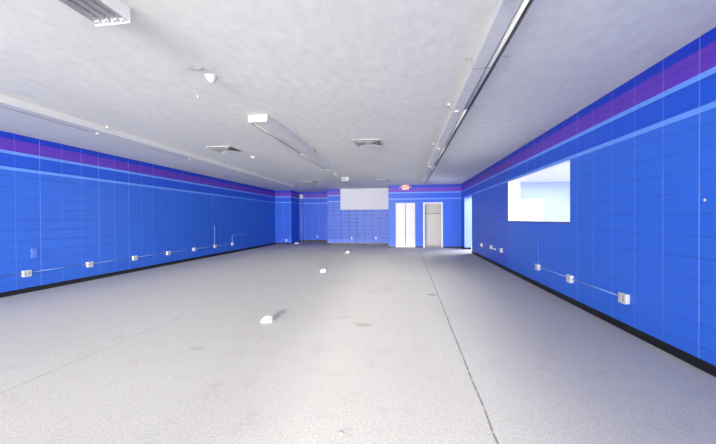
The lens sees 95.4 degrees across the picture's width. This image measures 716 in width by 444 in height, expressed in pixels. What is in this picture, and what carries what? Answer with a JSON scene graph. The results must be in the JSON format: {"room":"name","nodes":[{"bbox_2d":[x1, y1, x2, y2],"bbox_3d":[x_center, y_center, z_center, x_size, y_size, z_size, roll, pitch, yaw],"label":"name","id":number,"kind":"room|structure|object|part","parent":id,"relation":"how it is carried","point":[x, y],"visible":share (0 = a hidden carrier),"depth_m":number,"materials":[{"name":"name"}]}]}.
{"room":"empty retail store","nodes":[
{"label":"empty retail store","id":0,"kind":"room"},
{"bbox_2d":[0,131,274,292],"bbox_3d":[-6.496,-0.143,5.983,0.200,3.000,28.000,0,0,8],"label":"wall","id":1,"kind":"structure","parent":0,"point":[73,205],"depth_m":7.86,"materials":[{"name":"blue paint"}]},
{"bbox_2d":[22,270,31,276],"bbox_3d":[-6.328,0.983,6.222,0.054,0.124,0.140,0,0,8],"label":"power outlet","id":2,"kind":"object","parent":1,"relation":"attached to","point":[26,273],"visible":1,"depth_m":6.21,"materials":[{"name":"white plastic"}]},
{"bbox_2d":[31,248,36,257],"bbox_3d":[-6.328,0.608,6.365,0.018,0.180,0.100,0,0,8],"label":"blank cover plate","id":3,"kind":"object","parent":1,"relation":"attached to","point":[33,251],"visible":1,"depth_m":6.36,"materials":[{"name":"blue paint"}]},
{"bbox_2d":[32,264,86,271],"bbox_3d":[-6.251,0.964,6.847,0.022,0.022,1.116,0,0,8],"label":"conduit","id":4,"kind":"object","parent":1,"relation":"attached to","point":[81,264],"visible":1,"depth_m":6.79,"materials":[{"name":"metal"}]},
{"bbox_2d":[86,261,93,266],"bbox_3d":[-6.149,0.972,7.469,0.054,0.124,0.140,0,0,8],"label":"power outlet","id":5,"kind":"object","parent":1,"relation":"attached to","point":[89,264],"visible":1,"depth_m":7.46,"materials":[{"name":"white plastic"}]},
{"bbox_2d":[94,257,132,263],"bbox_3d":[-6.072,0.953,8.094,0.022,0.022,1.116,0,0,8],"label":"conduit","id":6,"kind":"object","parent":1,"relation":"attached to","point":[131,257],"visible":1,"depth_m":8.04,"materials":[{"name":"metal"}]},
{"bbox_2d":[0,243,275,297],"bbox_3d":[-6.497,1.319,5.188,0.012,0.090,26.400,0,0,8],"label":"baseboard","id":7,"kind":"structure","parent":1,"relation":"attached to","point":[52,285],"depth_m":7.85,"materials":[{"name":"black plastic"}]},
{"bbox_2d":[299,192,326,239],"bbox_3d":[-2.446,-0.273,19.444,2.130,3.000,0.200,0,0,8],"label":"wall","id":8,"kind":"structure","parent":0,"point":[315,203],"depth_m":19.37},
{"bbox_2d":[300,195,302,242],"bbox_3d":[-3.356,-0.198,19.403,0.180,2.860,0.120,0,0,8],"label":"riser pipe","id":9,"kind":"object","parent":8,"relation":"attached to","point":[301,196],"visible":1,"depth_m":19.36,"materials":[{"name":"metal"}]},
{"bbox_2d":[299,240,327,242],"bbox_3d":[-2.454,1.148,19.349,2.130,0.160,0.015,0,0,8],"label":"baseboard","id":10,"kind":"structure","parent":8,"relation":"attached to","point":[303,241],"depth_m":19.36,"materials":[{"name":"black plastic"}]},
{"bbox_2d":[0,243,715,443],"bbox_3d":[1.447,1.423,4.755,16.500,0.200,30.200,0,0,8],"label":"floor","id":11,"kind":"structure","parent":0,"point":[386,344],"depth_m":3.12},
{"bbox_2d":[260,315,273,322],"bbox_3d":[-1.222,1.303,4.390,0.168,0.076,0.128,0,0,2],"label":"floor outlet","id":12,"kind":"object","parent":11,"relation":"on","point":[268,318],"visible":1,"depth_m":4.34,"materials":[{"name":"white plastic"}]},
{"bbox_2d":[275,190,298,243],"bbox_3d":[-4.060,-0.260,18.968,0.930,3.000,1.600,0,0,8],"label":"wall pier","id":13,"kind":"object","parent":11,"relation":"on","point":[286,202],"visible":0.79,"depth_m":18.20,"materials":[{"name":"blue paint"}]},
{"bbox_2d":[0,0,715,191],"bbox_3d":[-1.504,-1.743,5.656,10.430,0.150,29.200,0,0,8],"label":"ceiling","id":14,"kind":"structure","parent":0,"point":[333,74],"depth_m":3.65,"materials":[{"name":"paint"}]},
{"bbox_2d":[0,94,103,132],"bbox_3d":[-4.679,-1.579,4.436,0.375,0.122,2.434,0,0,8],"label":"strip light","id":15,"kind":"object","parent":14,"relation":"attached to","point":[6,102],"visible":1,"depth_m":4.77,"materials":[{"name":"metal"}]},
{"bbox_2d":[57,0,130,26],"bbox_3d":[-2.072,-1.572,1.319,0.306,0.114,2.434,0,0,8],"label":"strip light","id":16,"kind":"object","parent":14,"relation":"attached to","point":[93,11],"visible":1,"depth_m":2.41,"materials":[{"name":"metal"}]},
{"bbox_3d":[-1.900,-1.583,2.520,0.306,0.114,0.007,0,0,8],"label":"plate","id":17,"kind":"part","parent":16,"relation":"part of","materials":[{"name":"white metal"}]},
{"bbox_2d":[93,126,194,157],"bbox_3d":[-4.332,-1.601,6.852,0.375,0.122,2.434,0,0,8],"label":"strip light","id":18,"kind":"object","parent":14,"relation":"attached to","point":[110,132],"visible":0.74,"depth_m":6.49,"materials":[{"name":"metal"}]},
{"bbox_2d":[182,66,213,70],"bbox_3d":[-1.695,-1.638,3.483,0.317,0.022,0.080,0,0,-7],"label":"bracket","id":19,"kind":"object","parent":14,"relation":"attached to","point":[201,68],"visible":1,"depth_m":3.46,"materials":[{"name":"white metal"}]},
{"bbox_2d":[204,74,217,82],"bbox_3d":[-1.664,-1.613,3.690,0.136,0.077,0.136,0,0,8],"label":"smoke detector","id":20,"kind":"object","parent":14,"relation":"attached to","point":[211,78],"visible":1,"depth_m":3.65,"materials":[{"name":"white plastic"}]},
{"bbox_2d":[186,154,242,171],"bbox_3d":[-3.985,-1.622,9.267,0.375,0.122,2.434,0,0,8],"label":"strip light","id":21,"kind":"object","parent":14,"relation":"attached to","point":[197,158],"visible":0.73,"depth_m":8.96,"materials":[{"name":"metal"}]},
{"bbox_2d":[206,146,243,152],"bbox_3d":[-3.045,-1.658,7.475,0.600,0.032,0.600,0,0,8],"label":"ceiling vent","id":22,"kind":"object","parent":14,"relation":"in","point":[222,149],"visible":1,"depth_m":7.42,"materials":[{"name":"white metal"}]},
{"bbox_2d":[237,169,272,180],"bbox_3d":[-3.638,-1.643,11.682,0.375,0.122,2.434,0,0,8],"label":"strip light","id":23,"kind":"object","parent":14,"relation":"attached to","point":[245,172],"visible":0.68,"depth_m":11.47,"materials":[{"name":"metal"}]},
{"bbox_2d":[248,115,268,122],"bbox_3d":[-1.557,-1.609,5.087,0.315,0.107,0.055,0,0,8],"label":"junction box","id":24,"kind":"object","parent":14,"relation":"attached to","point":[251,118],"visible":1,"depth_m":5.06,"materials":[{"name":"white metal"}]},
{"bbox_2d":[250,116,311,153],"bbox_3d":[-1.379,-1.620,6.326,0.316,0.106,2.434,0,0,8],"label":"strip light","id":25,"kind":"object","parent":14,"relation":"attached to","point":[272,128],"visible":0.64,"depth_m":5.98,"materials":[{"name":"metal"}]},
{"bbox_2d":[269,179,293,186],"bbox_3d":[-3.291,-1.665,14.097,0.375,0.122,2.434,0,0,8],"label":"strip light","id":26,"kind":"object","parent":14,"relation":"attached to","point":[274,180],"visible":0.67,"depth_m":13.82,"materials":[{"name":"metal"}]},
{"bbox_2d":[300,149,334,169],"bbox_3d":[-1.046,-1.633,8.744,0.460,0.122,2.434,0,0,8],"label":"strip light","id":27,"kind":"object","parent":14,"relation":"attached to","point":[314,156],"visible":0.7,"depth_m":8.43,"materials":[{"name":"metal"}]},
{"bbox_2d":[344,178,356,185],"bbox_3d":[-0.332,-1.686,13.844,0.256,0.106,2.434,0,0,8],"label":"strip light","id":28,"kind":"object","parent":14,"relation":"attached to","point":[350,182],"visible":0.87,"depth_m":13.87,"materials":[{"name":"metal"}]},
{"bbox_2d":[352,139,382,146],"bbox_3d":[0.220,-1.672,6.925,0.600,0.032,0.600,0,0,8],"label":"ceiling vent","id":29,"kind":"object","parent":14,"relation":"in","point":[362,142],"visible":1,"depth_m":6.88,"materials":[{"name":"white metal"}]},
{"bbox_2d":[375,179,390,181],"bbox_3d":[1.053,-1.730,13.573,0.600,0.032,0.600,0,0,8],"label":"ceiling vent","id":30,"kind":"object","parent":14,"relation":"in","point":[378,180],"visible":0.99,"depth_m":13.46,"materials":[{"name":"white metal"}]},
{"bbox_2d":[399,185,410,189],"bbox_3d":[2.240,-1.647,15.434,0.554,0.240,0.105,0,0,8],"label":"exit sign","id":31,"kind":"object","parent":14,"relation":"hanging from","point":[404,187],"visible":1,"depth_m":15.41,"materials":[{"name":"red plastic"}]},
{"bbox_2d":[421,174,431,183],"bbox_3d":[2.659,-1.689,13.020,0.375,0.122,2.434,0,0,8],"label":"strip light","id":32,"kind":"object","parent":14,"relation":"attached to","point":[424,180],"visible":0.77,"depth_m":12.82,"materials":[{"name":"metal"}]},
{"bbox_2d":[424,163,438,176],"bbox_3d":[2.312,-1.668,10.605,0.375,0.122,2.434,0,0,8],"label":"strip light","id":33,"kind":"object","parent":14,"relation":"attached to","point":[429,170],"visible":0.68,"depth_m":10.36,"materials":[{"name":"metal"}]},
{"bbox_2d":[429,143,450,165],"bbox_3d":[1.965,-1.647,8.190,0.375,0.122,2.434,0,0,8],"label":"strip light","id":34,"kind":"object","parent":14,"relation":"attached to","point":[437,154],"visible":0.75,"depth_m":7.86,"materials":[{"name":"metal"}]},
{"bbox_2d":[437,102,474,147],"bbox_3d":[1.619,-1.625,5.775,0.375,0.122,2.434,0,0,8],"label":"strip light","id":35,"kind":"object","parent":14,"relation":"attached to","point":[455,118],"visible":0.85,"depth_m":5.35,"materials":[{"name":"metal"}]},
{"bbox_2d":[454,0,534,109],"bbox_3d":[1.272,-1.604,3.360,0.375,0.122,2.434,0,0,8],"label":"strip light","id":36,"kind":"object","parent":14,"relation":"attached to","point":[507,16],"visible":1,"depth_m":2.90,"materials":[{"name":"metal"}]},
{"bbox_2d":[327,189,388,242],"bbox_3d":[0.079,-0.271,17.363,3.460,3.000,0.200,0,0,8],"label":"wall","id":37,"kind":"structure","parent":0,"point":[363,226],"depth_m":17.31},
{"bbox_2d":[327,243,388,244],"bbox_3d":[0.007,1.171,17.278,3.330,0.120,0.015,0,0,8],"label":"baseboard","id":38,"kind":"structure","parent":37,"relation":"attached to","point":[327,243],"depth_m":17.27,"materials":[{"name":"black plastic"}]},
{"bbox_2d":[340,188,387,209],"bbox_3d":[0.349,-1.208,17.164,2.580,1.115,0.098,0,0,8],"label":"wall panel","id":39,"kind":"object","parent":37,"relation":"attached to","point":[362,198],"visible":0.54,"depth_m":17.12,"materials":[{"name":"white"}]},
{"bbox_2d":[388,184,461,246],"bbox_3d":[3.406,-0.279,16.158,3.710,3.000,1.240,0,0,8],"label":"wall","id":40,"kind":"structure","parent":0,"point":[449,194],"depth_m":15.53,"materials":[{"name":"blue paint"}]},
{"bbox_2d":[396,203,414,246],"bbox_3d":[2.292,0.155,15.740,0.920,2.150,0.112,0,0,8],"label":"door","id":41,"kind":"structure","parent":40,"relation":"attached to","point":[400,207],"depth_m":15.71,"materials":[{"name":"white paint"}]},
{"bbox_3d":[2.070,0.171,15.744,0.278,1.840,0.008,0,0,8],"label":"raised panel","id":42,"kind":"part","parent":41,"relation":"part of","materials":[{"name":"white paint"}]},
{"bbox_3d":[2.507,0.169,15.681,0.278,1.840,0.008,0,0,8],"label":"raised panel","id":43,"kind":"part","parent":41,"relation":"part of","materials":[{"name":"white paint"}]},
{"bbox_2d":[389,246,460,247],"bbox_3d":[3.176,1.197,15.572,3.408,0.060,0.012,0,0,8],"label":"baseboard","id":44,"kind":"structure","parent":40,"relation":"attached to","point":[389,246],"depth_m":15.59,"materials":[{"name":"black plastic"}]},
{"bbox_2d":[423,202,442,247],"bbox_3d":[3.575,0.142,15.563,0.920,2.165,0.138,0,0,8],"label":"door frame","id":45,"kind":"structure","parent":40,"relation":"attached to","point":[424,203],"depth_m":15.49,"materials":[{"name":"white paint"}]},
{"bbox_2d":[425,204,440,244],"bbox_3d":[3.620,-0.104,15.917,1.440,2.650,0.580,0,0,8],"label":"wall","id":46,"kind":"structure","parent":0,"point":[432,221],"depth_m":16.14,"materials":[{"name":"paint"}]},
{"bbox_2d":[425,245,440,246],"bbox_3d":[3.659,1.174,16.149,1.320,0.090,0.012,0,0,8],"label":"baseboard","id":47,"kind":"structure","parent":46,"relation":"attached to","point":[425,245],"depth_m":16.14,"materials":[{"name":"grey metal"}]},
{"bbox_2d":[425,212,440,213],"bbox_3d":[3.621,-0.435,15.939,1.320,0.092,0.410,0,0,8],"label":"closet shelf","id":48,"kind":"object","parent":46,"relation":"attached to","point":[425,212],"visible":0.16,"depth_m":15.77,"materials":[{"name":"paint"}]},
{"bbox_2d":[471,198,471,245],"bbox_3d":[6.616,-0.282,14.313,3.370,3.000,3.780,0,0,8],"label":"wall","id":49,"kind":"structure","parent":0,"point":[471,198],"depth_m":16.16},
{"bbox_2d":[520,182,569,221],"bbox_3d":[7.057,-0.088,7.179,6.070,2.720,10.220,0,0,8],"label":"wall","id":50,"kind":"structure","parent":0,"point":[555,196],"depth_m":12.19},
{"bbox_2d":[520,199,542,220],"bbox_3d":[6.433,0.185,12.282,1.040,2.100,0.060,0,0,8],"label":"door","id":51,"kind":"structure","parent":50,"relation":"in","point":[530,209],"depth_m":12.28,"materials":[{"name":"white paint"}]},
{"bbox_2d":[520,166,569,182],"bbox_3d":[6.901,-1.512,7.189,5.770,0.130,10.220,0,0,8],"label":"ceiling","id":52,"kind":"structure","parent":0,"point":[563,174],"depth_m":10.78,"materials":[{"name":"white paint"}]},
{"bbox_2d":[461,27,715,365],"bbox_3d":[3.244,-0.173,2.998,0.290,3.000,24.860,0,0,8],"label":"wall","id":53,"kind":"structure","parent":0,"point":[642,155],"depth_m":3.75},
{"bbox_2d":[464,198,470,246],"bbox_3d":[4.906,0.075,14.549,0.286,2.300,0.006,0,0,8],"label":"doorway","id":54,"kind":"structure","parent":53,"relation":"attached to","point":[467,201],"depth_m":14.54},
{"bbox_2d":[508,182,519,220],"bbox_3d":[4.018,-0.533,8.387,0.286,1.005,0.006,0,0,8],"label":"trim","id":55,"kind":"structure","parent":53,"relation":"attached to","point":[513,187],"depth_m":8.38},
{"bbox_2d":[535,264,539,270],"bbox_3d":[3.575,0.897,6.486,0.054,0.124,0.140,0,0,8],"label":"power outlet","id":56,"kind":"object","parent":53,"relation":"attached to","point":[537,266],"visible":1,"depth_m":6.43,"materials":[{"name":"white plastic"}]},
{"bbox_2d":[508,221,569,222],"bbox_3d":[3.792,-0.006,6.812,0.314,0.018,3.184,0,0,8],"label":"window sill","id":57,"kind":"structure","parent":53,"relation":"attached to","point":[508,221],"depth_m":6.29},
{"bbox_2d":[509,160,569,181],"bbox_3d":[3.789,-1.018,6.804,0.286,0.006,3.184,0,0,8],"label":"trim","id":58,"kind":"structure","parent":53,"relation":"attached to","point":[566,163],"depth_m":6.54,"materials":[{"name":"white paint"}]},
{"bbox_2d":[539,267,565,276],"bbox_3d":[3.496,0.898,5.850,0.022,0.022,1.136,0,0,8],"label":"conduit","id":59,"kind":"object","parent":53,"relation":"attached to","point":[539,267],"visible":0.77,"depth_m":5.82,"materials":[{"name":"metal"}]},
{"bbox_2d":[566,274,573,282],"bbox_3d":[3.393,0.908,5.219,0.054,0.124,0.140,0,0,8],"label":"power outlet","id":60,"kind":"object","parent":53,"relation":"attached to","point":[569,278],"visible":1,"depth_m":5.18,"materials":[{"name":"white plastic"}]},
{"bbox_2d":[472,251,715,376],"bbox_3d":[2.931,1.293,1.838,0.012,0.090,22.450,0,0,8],"label":"baseboard","id":61,"kind":"structure","parent":53,"relation":"attached to","point":[686,357],"depth_m":3.84,"materials":[{"name":"black plastic"}]},
{"bbox_2d":[572,279,617,295],"bbox_3d":[3.313,0.909,4.574,0.022,0.022,1.156,0,0,8],"label":"conduit","id":62,"kind":"object","parent":53,"relation":"attached to","point":[572,279],"visible":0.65,"depth_m":4.48,"materials":[{"name":"metal"}]},
{"bbox_2d":[618,292,629,304],"bbox_3d":[3.208,0.920,3.932,0.054,0.124,0.140,0,0,8],"label":"power outlet","id":63,"kind":"object","parent":53,"relation":"attached to","point":[623,298],"visible":1,"depth_m":3.90,"materials":[{"name":"white plastic"}]},
{"bbox_3d":[3.188,0.920,3.935,0.005,0.124,0.140,0,0,8],"label":"plate","id":64,"kind":"part","parent":63,"relation":"part of","materials":[{"name":"white plastic"}]}
]}

